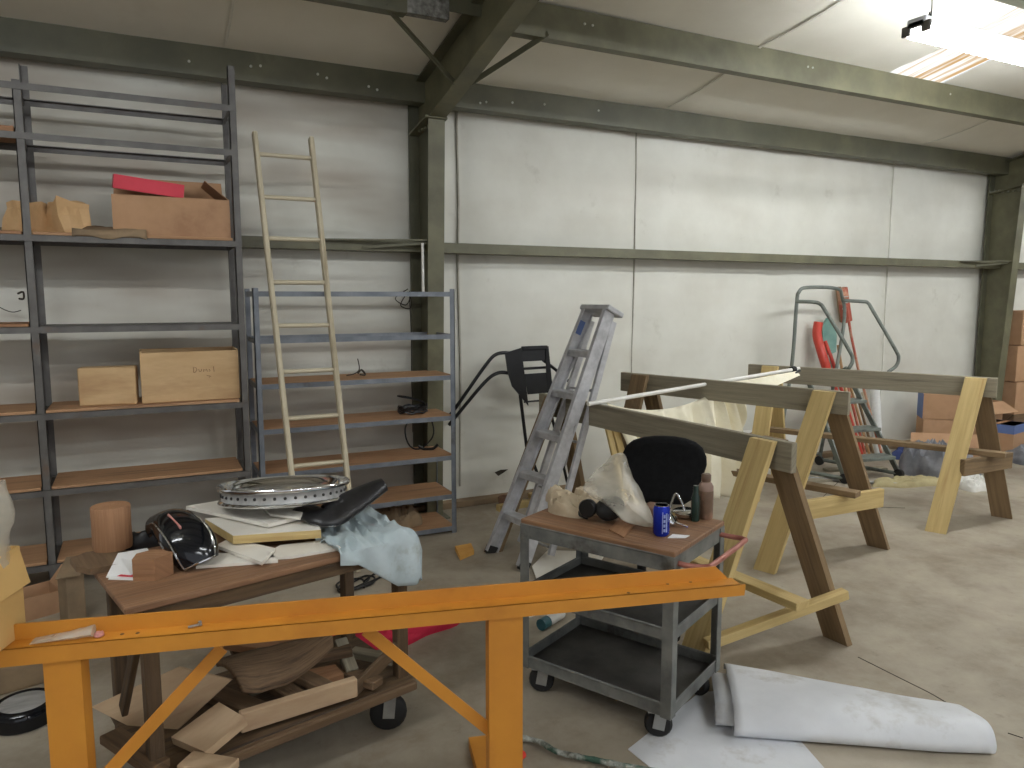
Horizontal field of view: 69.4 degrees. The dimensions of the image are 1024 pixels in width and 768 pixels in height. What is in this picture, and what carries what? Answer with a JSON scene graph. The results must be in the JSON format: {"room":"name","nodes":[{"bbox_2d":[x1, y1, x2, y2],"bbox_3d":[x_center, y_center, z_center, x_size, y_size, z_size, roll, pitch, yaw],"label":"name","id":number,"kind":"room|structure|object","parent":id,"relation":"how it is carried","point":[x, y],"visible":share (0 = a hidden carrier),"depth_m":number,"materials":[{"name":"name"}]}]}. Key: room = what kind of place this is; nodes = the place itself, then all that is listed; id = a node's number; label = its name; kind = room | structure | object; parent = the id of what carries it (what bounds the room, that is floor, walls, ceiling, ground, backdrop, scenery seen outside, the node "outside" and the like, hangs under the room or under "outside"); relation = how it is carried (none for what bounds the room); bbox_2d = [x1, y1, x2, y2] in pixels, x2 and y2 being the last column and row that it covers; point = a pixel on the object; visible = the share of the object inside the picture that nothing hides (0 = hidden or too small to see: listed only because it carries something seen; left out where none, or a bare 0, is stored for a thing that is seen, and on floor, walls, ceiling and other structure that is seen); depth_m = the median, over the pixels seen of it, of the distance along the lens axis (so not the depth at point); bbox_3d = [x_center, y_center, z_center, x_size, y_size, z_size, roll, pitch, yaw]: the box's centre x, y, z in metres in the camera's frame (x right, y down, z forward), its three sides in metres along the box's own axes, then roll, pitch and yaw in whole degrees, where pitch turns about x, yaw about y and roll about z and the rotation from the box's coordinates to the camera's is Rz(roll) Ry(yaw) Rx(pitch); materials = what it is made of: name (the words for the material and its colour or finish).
{"room":"workshop","nodes":[
{"label":"workshop","id":0,"kind":"room"},
{"bbox_2d":[0,57,1023,546],"bbox_3d":[2.499,-0.849,7.265,17.000,3.350,0.100,-3,7,-26],"label":"wall","id":1,"kind":"structure","parent":0,"point":[509,181],"depth_m":5.86,"materials":[{"name":"white plastic"}]},
{"bbox_2d":[47,440,910,562],"bbox_3d":[2.508,0.792,7.439,17.000,0.050,0.100,-3,7,-26],"label":"baseboard","id":2,"kind":"structure","parent":1,"relation":"attached to","point":[493,498],"depth_m":6.03,"materials":[{"name":"wood"}]},
{"bbox_2d":[0,17,1009,175],"bbox_3d":[2.553,-2.320,6.983,23.000,0.187,0.137,-3,7,-26],"label":"beam","id":3,"kind":"structure","parent":1,"relation":"attached to","point":[19,38],"depth_m":5.29,"materials":[{"name":"green metal"}]},
{"bbox_2d":[0,227,1023,269],"bbox_3d":[2.540,-1.209,7.140,23.000,0.074,0.178,-3,7,-26],"label":"wall girt","id":4,"kind":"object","parent":1,"relation":"attached to","point":[248,242],"depth_m":6.21,"materials":[{"name":"green metal"}]},
{"bbox_2d":[0,448,1023,767],"bbox_3d":[5.994,1.502,1.611,24.000,0.001,15.200,-3,7,-26],"label":"floor","id":5,"kind":"structure","parent":0,"point":[943,614],"depth_m":3.61,"materials":[{"name":"concrete"}]},
{"bbox_2d":[0,664,43,694],"bbox_3d":[-2.223,1.246,3.278,0.360,0.120,0.300,-6,9,-40],"label":"carton","id":6,"kind":"object","parent":5,"relation":"on","point":[15,678],"visible":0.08,"depth_m":3.18,"materials":[{"name":"cardboard"}]},
{"bbox_2d":[0,688,46,735],"bbox_3d":[-1.947,1.303,2.956,0.244,0.081,0.244,-3,7,-26],"label":"pan","id":7,"kind":"object","parent":5,"relation":"on","point":[23,711],"visible":0.77,"depth_m":2.89,"materials":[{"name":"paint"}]},
{"bbox_2d":[23,564,61,621],"bbox_3d":[-2.531,1.123,3.989,0.200,0.198,0.265,6,9,40],"label":"cardboard box","id":8,"kind":"object","parent":5,"relation":"on","point":[41,599],"visible":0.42,"depth_m":3.94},
{"bbox_2d":[55,556,86,619],"bbox_3d":[-2.273,1.074,3.842,0.153,0.330,0.157,-2,7,-17],"label":"carton","id":9,"kind":"object","parent":5,"relation":"on","point":[71,589],"visible":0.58,"depth_m":3.81,"materials":[{"name":"cardboard"}]},
{"bbox_2d":[0,64,251,579],"bbox_3d":[-2.701,-0.331,4.225,2.185,3.030,0.402,-3,7,-26],"label":"storage rack","id":10,"kind":"object","parent":5,"relation":"on","point":[49,485],"visible":0.87,"depth_m":4.34,"materials":[{"name":"metal"}]},
{"bbox_2d":[2,200,47,234],"bbox_3d":[-2.722,-0.938,4.148,0.180,0.184,0.186,2,7,13],"label":"paper bag","id":11,"kind":"object","parent":10,"relation":"on","point":[11,221],"visible":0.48,"depth_m":4.08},
{"bbox_2d":[46,195,90,232],"bbox_3d":[-2.519,-0.952,4.196,0.191,0.201,0.188,5,8,35],"label":"paper bag","id":12,"kind":"object","parent":10,"relation":"on","point":[63,215],"visible":0.72,"depth_m":4.14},
{"bbox_2d":[77,365,138,405],"bbox_3d":[-2.373,0.007,4.356,0.298,0.220,0.120,-3,7,-21],"label":"cardboard box","id":13,"kind":"object","parent":10,"relation":"on","point":[97,385],"visible":1,"depth_m":4.30,"materials":[{"name":"brown cardboard"}]},
{"bbox_2d":[72,225,146,239],"bbox_3d":[-2.284,-0.861,4.206,0.371,0.084,0.128,-3,7,-26],"label":"paper sheet","id":14,"kind":"object","parent":10,"relation":"on","point":[102,232],"visible":0.99,"depth_m":4.18,"materials":[{"name":"paper"}]},
{"bbox_2d":[111,179,230,237],"bbox_3d":[-2.055,-1.064,4.465,0.627,0.363,0.334,-3,7,-26],"label":"cardboard box","id":15,"kind":"object","parent":10,"relation":"on","point":[203,211],"visible":0.76,"depth_m":4.35,"materials":[{"name":"cardboard"}]},
{"bbox_2d":[112,174,183,197],"bbox_3d":[-2.134,-1.159,4.339,0.373,0.140,0.233,-4,8,-30],"label":"carton","id":16,"kind":"object","parent":15,"relation":"on","point":[124,182],"visible":0.99,"depth_m":4.24,"materials":[{"name":"cardboard"}]},
{"bbox_2d":[139,346,239,402],"bbox_3d":[-1.996,-0.065,4.588,0.548,0.309,0.235,-3,7,-26],"label":"cardboard box","id":17,"kind":"object","parent":10,"relation":"on","point":[193,373],"visible":1,"depth_m":4.49,"materials":[{"name":"brown cardboard"}]},
{"bbox_2d":[94,532,416,767],"bbox_3d":[-0.929,0.981,2.748,1.010,0.770,0.577,-6,9,-40],"label":"cart","id":18,"kind":"object","parent":5,"relation":"on","point":[192,588],"visible":0.45,"depth_m":2.50,"materials":[{"name":"brown wood"}]},
{"bbox_2d":[70,551,119,574],"bbox_3d":[-1.415,0.607,2.530,0.144,0.021,0.202,-5,9,-39],"label":"wooden plank","id":19,"kind":"object","parent":18,"relation":"on","point":[89,563],"visible":0.8,"depth_m":2.49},
{"bbox_2d":[90,501,132,552],"bbox_3d":[-1.425,0.505,2.633,0.130,0.156,0.124,-3,7,-26],"label":"log","id":20,"kind":"object","parent":18,"relation":"on","point":[111,526],"visible":1,"depth_m":2.59,"materials":[{"name":"wood"}]},
{"bbox_2d":[106,548,147,579],"bbox_3d":[-1.269,0.604,2.479,0.160,0.039,0.229,-3,7,-26],"label":"booklet","id":21,"kind":"object","parent":18,"relation":"on","point":[122,569],"visible":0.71,"depth_m":2.46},
{"bbox_2d":[100,727,169,767],"bbox_3d":[-1.211,1.176,2.372,0.288,0.040,0.070,4,8,33],"label":"wood offcut","id":22,"kind":"object","parent":18,"relation":"on","point":[114,740],"visible":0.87,"depth_m":2.37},
{"bbox_2d":[125,530,159,549],"bbox_3d":[-1.360,0.557,2.751,0.165,0.072,0.142,-3,7,-26],"label":"pad","id":23,"kind":"object","parent":18,"relation":"on","point":[141,540],"visible":0.34,"depth_m":2.69,"materials":[{"name":"black plastic"}]},
{"bbox_2d":[132,549,173,580],"bbox_3d":[-1.176,0.594,2.430,0.116,0.072,0.098,-1,7,-8],"label":"wood block","id":24,"kind":"object","parent":18,"relation":"on","point":[150,565],"visible":0.95,"depth_m":2.39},
{"bbox_2d":[92,666,231,728],"bbox_3d":[-1.222,1.098,2.571,0.512,0.222,0.065,0,7,1],"label":"wood offcut","id":25,"kind":"object","parent":18,"relation":"on","point":[210,685],"visible":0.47,"depth_m":2.57,"materials":[{"name":"brown wood"}]},
{"bbox_2d":[145,508,218,571],"bbox_3d":[-1.158,0.535,2.568,0.350,0.173,0.163,5,9,39],"label":"motorcycle fender","id":26,"kind":"object","parent":18,"relation":"on","point":[192,542],"visible":0.99,"depth_m":2.49,"materials":[{"name":"black paint"}]},
{"bbox_2d":[177,751,238,767],"bbox_3d":[-0.939,1.181,2.288,0.166,0.030,0.080,2,7,14],"label":"wood offcut","id":27,"kind":"object","parent":18,"relation":"on","point":[195,759],"visible":1,"depth_m":2.29,"materials":[{"name":"brown wood"}]},
{"bbox_2d":[171,702,247,753],"bbox_3d":[-0.995,1.141,2.437,0.157,0.075,0.180,4,8,33],"label":"wood offcut","id":28,"kind":"object","parent":18,"relation":"on","point":[219,724],"visible":0.93,"depth_m":2.42,"materials":[{"name":"brown wood"}]},
{"bbox_2d":[208,686,265,713],"bbox_3d":[-1.003,1.137,2.658,0.297,0.030,0.080,4,8,29],"label":"wood offcut","id":29,"kind":"object","parent":18,"relation":"on","point":[235,700],"visible":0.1,"depth_m":2.64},
{"bbox_2d":[196,553,277,568],"bbox_3d":[-0.947,0.607,2.575,0.264,0.010,0.121,-1,7,-12],"label":"board","id":30,"kind":"object","parent":18,"relation":"on","point":[223,559],"visible":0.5,"depth_m":2.53,"materials":[{"name":"paper"}]},
{"bbox_2d":[218,540,274,564],"bbox_3d":[-0.930,0.588,2.624,0.312,0.012,0.110,5,8,37],"label":"board","id":31,"kind":"object","parent":18,"relation":"on","point":[256,553],"visible":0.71,"depth_m":2.60,"materials":[{"name":"paper"}]},
{"bbox_2d":[205,517,320,543],"bbox_3d":[-0.940,0.540,2.780,0.433,0.033,0.249,-2,7,-14],"label":"board","id":32,"kind":"object","parent":18,"relation":"on","point":[235,532],"visible":0.57,"depth_m":2.71,"materials":[{"name":"yellow wood"}]},
{"bbox_2d":[186,501,295,527],"bbox_3d":[-1.032,0.495,2.905,0.493,0.017,0.201,4,8,30],"label":"board","id":33,"kind":"object","parent":32,"relation":"on","point":[260,517],"visible":0.53,"depth_m":2.83,"materials":[{"name":"laminate"}]},
{"bbox_2d":[216,475,349,508],"bbox_3d":[-0.906,0.425,2.954,0.510,0.137,0.510,-3,7,-26],"label":"wheel rim","id":34,"kind":"object","parent":33,"relation":"on","point":[288,491],"visible":0.98,"depth_m":2.79,"materials":[{"name":"silver metal"}]},
{"bbox_2d":[264,508,302,519],"bbox_3d":[-0.880,0.489,2.807,0.241,0.008,0.071,3,7,24],"label":"board","id":35,"kind":"object","parent":33,"relation":"on","point":[283,513],"visible":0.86,"depth_m":2.79,"materials":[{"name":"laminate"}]},
{"bbox_2d":[110,635,415,767],"bbox_3d":[-0.920,1.173,2.790,0.970,0.022,0.540,-6,9,-40],"label":"shelf","id":36,"kind":"object","parent":18,"relation":"attached to","point":[242,746],"depth_m":2.63,"materials":[{"name":"wood"}]},
{"bbox_2d":[239,676,357,732],"bbox_3d":[-0.750,1.131,2.623,0.416,0.070,0.032,-5,8,-34],"label":"wood offcut","id":37,"kind":"object","parent":18,"relation":"on","point":[270,712],"visible":0.86,"depth_m":2.61,"materials":[{"name":"brown wood"}]},
{"bbox_2d":[268,682,303,697],"bbox_3d":[-0.884,1.112,2.748,0.329,0.040,0.070,6,9,40],"label":"wood offcut","id":38,"kind":"object","parent":37,"relation":"on","point":[291,688],"visible":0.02,"depth_m":2.68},
{"bbox_2d":[293,671,331,688],"bbox_3d":[-0.798,1.085,2.762,0.312,0.069,0.060,4,8,28],"label":"wood offcut","id":39,"kind":"object","parent":38,"relation":"on","point":[309,680],"visible":0.3,"depth_m":2.72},
{"bbox_2d":[216,636,333,693],"bbox_3d":[-0.836,1.001,2.654,0.405,0.154,0.129,-4,8,-29],"label":"wood offcut","id":40,"kind":"object","parent":39,"relation":"on","point":[258,670],"visible":0.87,"depth_m":2.64,"materials":[{"name":"brown wood"}]},
{"bbox_2d":[270,540,340,559],"bbox_3d":[-0.755,0.596,2.667,0.316,0.010,0.138,-3,7,-26],"label":"board","id":41,"kind":"object","parent":18,"relation":"on","point":[294,550],"visible":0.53,"depth_m":2.65,"materials":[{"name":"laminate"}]},
{"bbox_2d":[309,664,343,681],"bbox_3d":[-0.701,1.112,2.785,0.122,0.050,0.112,-3,7,-26],"label":"wood offcut","id":42,"kind":"object","parent":18,"relation":"on","point":[332,673],"visible":0.5,"depth_m":2.79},
{"bbox_2d":[331,662,382,690],"bbox_3d":[-0.611,1.125,2.852,0.243,0.030,0.060,4,8,30],"label":"wood offcut","id":43,"kind":"object","parent":18,"relation":"on","point":[372,683],"visible":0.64,"depth_m":2.81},
{"bbox_2d":[334,637,357,672],"bbox_3d":[-0.653,1.068,2.908,0.050,0.102,0.137,-4,8,-33],"label":"wood offcut","id":44,"kind":"object","parent":43,"relation":"on","point":[349,664],"visible":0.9,"depth_m":2.88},
{"bbox_2d":[318,644,352,662],"bbox_3d":[-0.731,1.056,2.883,0.213,0.040,0.060,-2,7,-17],"label":"wood offcut","id":45,"kind":"object","parent":44,"relation":"on","point":[345,651],"visible":0.48,"depth_m":2.88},
{"bbox_2d":[223,640,286,651],"bbox_3d":[-0.979,1.020,2.883,0.330,0.050,0.090,1,7,10],"label":"wood offcut","id":46,"kind":"object","parent":45,"relation":"on","point":[241,647],"visible":0.06,"depth_m":2.85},
{"bbox_2d":[315,506,421,585],"bbox_3d":[-0.602,0.642,2.874,0.346,0.226,0.453,-6,9,-40],"label":"plastic bag","id":47,"kind":"object","parent":18,"relation":"on","point":[391,551],"visible":0.73,"depth_m":2.77,"materials":[{"name":"plastic"}]},
{"bbox_2d":[293,478,387,527],"bbox_3d":[-0.652,0.458,2.870,0.373,0.124,0.210,-3,7,-26],"label":"seat","id":48,"kind":"object","parent":47,"relation":"on","point":[350,503],"visible":0.93,"depth_m":2.84,"materials":[{"name":"leather"}]},
{"bbox_2d":[352,646,392,665],"bbox_3d":[-0.556,1.091,2.968,0.196,0.030,0.050,2,7,20],"label":"wood offcut","id":49,"kind":"object","parent":18,"relation":"on","point":[360,653],"visible":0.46,"depth_m":2.96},
{"bbox_2d":[252,131,360,572],"bbox_3d":[-1.277,-0.209,4.574,0.379,2.703,0.747,-4,8,-32],"label":"wooden ladder","id":50,"kind":"object","parent":5,"relation":"on","point":[321,237],"visible":0.78,"depth_m":4.58,"materials":[{"name":"brown wood"}]},
{"bbox_2d":[244,288,456,535],"bbox_3d":[-1.083,0.218,5.102,1.330,1.735,0.406,-3,7,-26],"label":"shelf unit","id":51,"kind":"object","parent":5,"relation":"on","point":[432,522],"depth_m":5.04,"materials":[{"name":"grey metal"}]},
{"bbox_2d":[381,504,421,527],"bbox_3d":[-0.802,0.942,5.350,0.284,0.134,0.250,6,9,39],"label":"rag","id":52,"kind":"object","parent":51,"relation":"on","point":[407,515],"visible":0.91,"depth_m":5.29,"materials":[{"name":"fabric"}]},
{"bbox_2d":[0,566,745,767],"bbox_3d":[-0.658,1.019,2.293,2.825,0.800,0.660,-1,7,-12],"label":"sawhorse","id":53,"kind":"object","parent":5,"relation":"on","point":[64,648],"visible":1,"depth_m":2.17,"materials":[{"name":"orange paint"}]},
{"bbox_2d":[0,545,29,650],"bbox_3d":[-1.493,0.579,1.935,0.353,0.245,0.206,0,7,-4],"label":"cardboard box","id":54,"kind":"object","parent":53,"relation":"on","point":[14,576],"visible":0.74,"depth_m":1.98,"materials":[{"name":"cardboard"}]},
{"bbox_2d":[332,623,459,649],"bbox_3d":[-0.587,1.204,3.754,0.752,0.092,0.388,-3,7,-26],"label":"cloth","id":55,"kind":"object","parent":5,"relation":"on","point":[415,634],"visible":0.06,"depth_m":3.66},
{"bbox_2d":[325,0,548,518],"bbox_3d":[1.477,-1.065,0.850,1.215,5.277,10.420,-3,7,-26],"label":"steel column","id":56,"kind":"structure","parent":5,"relation":"on","point":[460,61],"depth_m":5.31,"materials":[{"name":"metal"}]},
{"bbox_2d":[449,0,481,16],"bbox_3d":[-0.294,-2.237,4.375,0.264,0.090,0.008,-3,7,-26],"label":"trim","id":57,"kind":"structure","parent":56,"relation":"attached to","point":[466,7],"depth_m":4.38,"materials":[{"name":"green metal"}]},
{"bbox_2d":[448,345,568,485],"bbox_3d":[0.057,0.345,5.852,1.115,1.291,0.306,-3,7,-26],"label":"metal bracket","id":58,"kind":"object","parent":5,"relation":"on","point":[524,384],"visible":0.7,"depth_m":5.80,"materials":[{"name":"metal"}]},
{"bbox_2d":[536,613,565,630],"bbox_3d":[0.203,1.212,3.818,0.060,0.060,0.180,5,9,38],"label":"spray bottle","id":59,"kind":"object","parent":5,"relation":"on","point":[545,622],"visible":0.91,"depth_m":3.77,"materials":[{"name":"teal plastic"}]},
{"bbox_2d":[484,304,623,569],"bbox_3d":[0.298,0.308,4.811,0.891,1.638,0.406,-3,7,-26],"label":"stepladder","id":60,"kind":"object","parent":5,"relation":"on","point":[596,357],"visible":0.88,"depth_m":4.83,"materials":[{"name":"metal"}]},
{"bbox_2d":[532,550,602,577],"bbox_3d":[0.294,1.153,4.525,0.384,0.010,0.877,2,7,19],"label":"board","id":61,"kind":"object","parent":5,"relation":"on","point":[546,563],"visible":0.24,"depth_m":4.72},
{"bbox_2d":[523,735,651,767],"bbox_3d":[0.243,1.353,2.701,0.590,0.027,0.059,3,7,23],"label":"hose","id":62,"kind":"object","parent":5,"relation":"on","point":[577,756],"visible":0.8,"depth_m":2.68,"materials":[{"name":"paint"}]},
{"bbox_2d":[605,429,628,502],"bbox_3d":[0.703,0.690,4.664,0.042,0.867,0.316,-6,9,-42],"label":"strip","id":63,"kind":"object","parent":5,"relation":"on","point":[609,434],"visible":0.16,"depth_m":4.68,"materials":[{"name":"yellow wood"}]},
{"bbox_2d":[612,431,639,504],"bbox_3d":[0.765,0.686,4.695,0.336,0.870,0.052,6,9,40],"label":"strip","id":64,"kind":"object","parent":5,"relation":"on","point":[620,448],"visible":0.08,"depth_m":4.71,"materials":[{"name":"yellow wood"}]},
{"bbox_2d":[520,502,747,736],"bbox_3d":[0.506,0.946,3.086,0.816,0.760,0.485,5,8,37],"label":"utility cart","id":65,"kind":"object","parent":5,"relation":"on","point":[632,655],"visible":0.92,"depth_m":3.02,"materials":[{"name":"grey paint"}]},
{"bbox_2d":[545,484,602,518],"bbox_3d":[0.259,0.502,3.222,0.276,0.090,0.252,2,7,14],"label":"cloth","id":66,"kind":"object","parent":65,"relation":"on","point":[561,502],"visible":0.88,"depth_m":3.16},
{"bbox_2d":[578,495,625,520],"bbox_3d":[0.377,0.513,3.046,0.205,0.100,0.128,-2,7,-16],"label":"mask","id":67,"kind":"object","parent":65,"relation":"on","point":[609,508],"visible":1,"depth_m":3.01,"materials":[{"name":"black rubber"}]},
{"bbox_2d":[521,523,722,569],"bbox_3d":[0.458,0.612,3.083,0.742,0.064,0.835,-3,7,-26],"label":"tray","id":68,"kind":"object","parent":65,"relation":"on","point":[640,546],"depth_m":2.89,"materials":[{"name":"grey paint"}]},
{"bbox_2d":[528,615,715,715],"bbox_3d":[0.458,1.177,3.150,0.742,0.056,0.835,-3,7,-26],"label":"tray","id":69,"kind":"object","parent":65,"relation":"on","point":[615,662],"depth_m":3.15,"materials":[{"name":"grey paint"}]},
{"bbox_2d":[609,518,635,537],"bbox_3d":[0.439,0.574,2.960,0.080,0.004,0.234,3,7,23],"label":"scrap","id":70,"kind":"object","parent":65,"relation":"on","point":[621,527],"visible":1,"depth_m":2.96,"materials":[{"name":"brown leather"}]},
{"bbox_2d":[532,555,716,639],"bbox_3d":[0.458,0.882,3.115,0.742,0.051,0.835,-3,7,-26],"label":"shelf","id":71,"kind":"object","parent":65,"relation":"on","point":[643,619],"depth_m":2.97,"materials":[{"name":"metal"}]},
{"bbox_2d":[653,503,669,536],"bbox_3d":[0.580,0.527,2.873,0.065,0.122,0.065,-3,7,-26],"label":"drink can","id":72,"kind":"object","parent":65,"relation":"on","point":[661,511],"visible":1,"depth_m":2.85,"materials":[{"name":"blue metal"}]},
{"bbox_2d":[691,485,699,521],"bbox_3d":[0.757,0.492,3.051,0.036,0.150,0.036,-3,7,-26],"label":"glass bottle","id":73,"kind":"object","parent":65,"relation":"on","point":[695,498],"visible":1,"depth_m":3.04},
{"bbox_2d":[699,473,713,519],"bbox_3d":[0.809,0.467,3.091,0.064,0.190,0.064,-3,7,-26],"label":"plastic bottle","id":74,"kind":"object","parent":65,"relation":"on","point":[706,488],"visible":0.92,"depth_m":3.07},
{"bbox_2d":[622,436,706,641],"bbox_3d":[0.660,0.754,3.645,0.464,1.009,0.410,-6,9,-41],"label":"office chair","id":75,"kind":"object","parent":5,"relation":"on","point":[656,468],"visible":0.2,"depth_m":3.59,"materials":[{"name":"black fabric"}]},
{"bbox_2d":[496,393,851,652],"bbox_3d":[0.712,0.683,4.299,0.804,1.000,2.307,-4,8,-31],"label":"sawhorse","id":76,"kind":"object","parent":5,"relation":"on","point":[756,454],"visible":0.6,"depth_m":3.58,"materials":[{"name":"yellow wood"}]},
{"bbox_2d":[628,691,823,767],"bbox_3d":[0.786,1.362,2.792,0.656,0.003,0.655,-3,7,-26],"label":"sheet","id":77,"kind":"object","parent":5,"relation":"on","point":[694,740],"visible":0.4,"depth_m":2.77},
{"bbox_2d":[603,372,889,574],"bbox_3d":[1.535,0.526,5.204,0.996,1.100,1.846,-7,9,-45],"label":"sawhorse","id":78,"kind":"object","parent":5,"relation":"on","point":[821,406],"visible":0.63,"depth_m":4.78,"materials":[{"name":"yellow wood"}]},
{"bbox_2d":[587,367,799,405],"bbox_3d":[1.373,0.001,5.240,2.192,0.130,0.028,-5,8,-35],"label":"pipe","id":79,"kind":"object","parent":78,"relation":"on","point":[614,399],"visible":0.96,"depth_m":5.05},
{"bbox_2d":[607,371,799,497],"bbox_3d":[1.482,0.385,5.205,1.972,0.828,0.282,-5,8,-34],"label":"sheet","id":80,"kind":"object","parent":79,"relation":"hanging from","point":[732,416],"visible":0.41,"depth_m":5.18,"materials":[{"name":"fabric"}]},
{"bbox_2d":[812,321,837,389],"bbox_3d":[3.244,0.072,7.438,0.470,1.394,0.149,2,7,16],"label":"bumper cover","id":81,"kind":"object","parent":5,"relation":"on","point":[822,355],"visible":0.55,"depth_m":7.40,"materials":[{"name":"plastic"}]},
{"bbox_2d":[822,318,839,390],"bbox_3d":[3.382,0.043,7.630,0.459,1.442,0.140,1,7,9],"label":"paddle","id":82,"kind":"object","parent":5,"relation":"on","point":[829,334],"visible":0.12,"depth_m":7.57,"materials":[{"name":"plastic"}]},
{"bbox_2d":[784,285,904,483],"bbox_3d":[3.216,-0.032,6.994,1.247,1.791,0.824,-3,7,-26],"label":"ladder","id":83,"kind":"object","parent":5,"relation":"on","point":[819,460],"visible":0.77,"depth_m":6.98,"materials":[{"name":"metal"}]},
{"bbox_2d":[711,663,996,753],"bbox_3d":[1.310,1.280,2.997,0.996,0.111,0.492,1,7,7],"label":"roll","id":84,"kind":"object","parent":5,"relation":"on","point":[757,703],"visible":1,"depth_m":2.82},
{"bbox_2d":[835,287,882,452],"bbox_3d":[3.583,-0.111,7.638,0.544,1.776,0.185,2,7,13],"label":"push broom","id":85,"kind":"object","parent":5,"relation":"on","point":[845,289],"visible":0.56,"depth_m":7.57,"materials":[{"name":"red paint"}]},
{"bbox_2d":[870,389,882,452],"bbox_3d":[3.913,0.328,7.955,0.100,0.859,0.179,-6,9,-40],"label":"sheet","id":86,"kind":"object","parent":5,"relation":"on","point":[875,401],"visible":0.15,"depth_m":7.92,"materials":[{"name":"white plastic"}]},
{"bbox_2d":[748,364,1012,533],"bbox_3d":[2.822,0.445,5.896,1.959,1.100,0.766,5,8,38],"label":"sawhorse","id":87,"kind":"object","parent":5,"relation":"on","point":[975,408],"visible":0.8,"depth_m":5.54,"materials":[{"name":"yellow wood"}]},
{"bbox_2d":[872,475,937,487],"bbox_3d":[3.640,0.869,6.706,0.890,0.067,0.246,-2,7,-13],"label":"folded cloth","id":88,"kind":"object","parent":5,"relation":"on","point":[918,480],"visible":0.91,"depth_m":6.61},
{"bbox_2d":[898,438,981,477],"bbox_3d":[4.056,0.693,7.051,0.696,0.337,0.645,-3,7,-26],"label":"pile","id":89,"kind":"object","parent":5,"relation":"on","point":[912,461],"visible":0.38,"depth_m":6.93,"materials":[{"name":"grey fabric"}]},
{"bbox_2d":[911,432,978,456],"bbox_3d":[4.457,0.657,7.622,0.684,0.266,0.206,1,7,12],"label":"flap","id":90,"kind":"object","parent":5,"relation":"on","point":[915,436],"visible":0.21,"depth_m":7.69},
{"bbox_2d":[916,415,975,434],"bbox_3d":[4.687,0.556,8.021,0.500,0.382,0.300,2,7,16],"label":"cardboard box","id":91,"kind":"object","parent":5,"relation":"on","point":[922,425],"visible":0.27,"depth_m":7.91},
{"bbox_2d":[917,393,959,419],"bbox_3d":[4.668,0.230,7.974,0.482,0.272,0.280,2,7,18],"label":"cardboard box","id":92,"kind":"object","parent":91,"relation":"on","point":[929,406],"visible":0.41,"depth_m":7.88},
{"bbox_2d":[959,474,986,491],"bbox_3d":[4.114,0.864,6.592,0.400,0.105,0.353,-3,7,-26],"label":"cloth","id":93,"kind":"object","parent":5,"relation":"on","point":[972,483],"visible":0.57,"depth_m":6.47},
{"bbox_2d":[960,154,1023,400],"bbox_3d":[7.787,-1.432,3.974,1.215,5.277,10.420,-3,7,-26],"label":"steel column","id":94,"kind":"structure","parent":5,"relation":"on","point":[1004,225],"depth_m":8.61,"materials":[{"name":"metal"}]},
{"bbox_2d":[996,419,1023,450],"bbox_3d":[5.205,0.583,7.880,0.344,0.362,0.344,-5,8,-38],"label":"cardboard box","id":95,"kind":"object","parent":5,"relation":"on","point":[1011,433],"visible":0.38,"depth_m":7.71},
{"bbox_2d":[1002,414,1023,421],"bbox_3d":[6.365,0.469,9.112,1.180,0.300,0.300,-3,7,-26],"label":"stand","id":96,"kind":"object","parent":5,"relation":"on","point":[1018,417],"visible":0.2,"depth_m":8.76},
{"bbox_2d":[1002,381,1023,414],"bbox_3d":[6.106,0.146,8.944,0.555,0.382,0.271,-3,7,-26],"label":"cardboard box","id":97,"kind":"object","parent":96,"relation":"on","point":[1013,392],"visible":0.46,"depth_m":8.75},
{"bbox_2d":[1004,345,1023,381],"bbox_3d":[6.088,-0.261,8.887,0.507,0.422,0.265,-3,7,-26],"label":"cardboard box","id":98,"kind":"object","parent":97,"relation":"on","point":[1014,372],"visible":0.46,"depth_m":8.71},
{"bbox_2d":[1009,310,1023,344],"bbox_3d":[6.114,-0.679,8.851,0.507,0.402,0.255,-3,7,-26],"label":"cardboard box","id":99,"kind":"object","parent":98,"relation":"on","point":[1017,325],"visible":0.63,"depth_m":8.68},
{"bbox_2d":[0,0,1023,157],"bbox_3d":[6.039,-3.066,0.984,24.000,3.059,15.000,-3,7,-26],"label":"ceiling","id":100,"kind":"structure","parent":0,"point":[862,33],"depth_m":5.11,"materials":[{"name":"plastic"}]},
{"bbox_2d":[304,0,406,17],"bbox_3d":[-3.941,-2.017,2.576,7.440,0.203,0.078,-3,7,-26],"label":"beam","id":101,"kind":"structure","parent":100,"relation":"attached to","point":[399,7],"depth_m":4.13,"materials":[{"name":"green metal"}]},
{"bbox_2d":[405,0,448,22],"bbox_3d":[-0.510,-2.218,4.277,0.290,0.185,0.058,-3,7,-26],"label":"trim","id":102,"kind":"structure","parent":100,"relation":"attached to","point":[434,10],"depth_m":4.28,"materials":[{"name":"grey metal"}]},
{"bbox_2d":[511,2,1023,125],"bbox_3d":[6.577,-2.629,7.780,15.060,0.203,0.086,-3,7,-26],"label":"ceiling beam","id":103,"kind":"structure","parent":100,"relation":"attached to","point":[565,26],"depth_m":5.34,"materials":[{"name":"green metal"}]},
{"bbox_2d":[890,7,1023,82],"bbox_3d":[4.794,-2.879,3.249,0.800,1.324,6.500,-3,7,-26],"label":"window","id":104,"kind":"structure","parent":100,"relation":"attached to","point":[941,65],"depth_m":5.94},
{"bbox_2d":[901,0,1023,65],"bbox_3d":[3.422,-2.359,4.816,2.400,0.520,0.180,-3,7,-26],"label":"fluorescent light","id":105,"kind":"object","parent":100,"relation":"hanging from","point":[926,24],"visible":1,"depth_m":4.48,"materials":[{"name":"white metal"}]},
{"bbox_2d":[901,18,931,37],"bbox_3d":[2.357,-2.078,4.314,0.020,0.070,0.180,-3,7,-26],"label":"socket","id":106,"kind":"object","parent":105,"relation":"attached to","point":[925,24],"depth_m":4.31,"materials":[{"name":"metal"}]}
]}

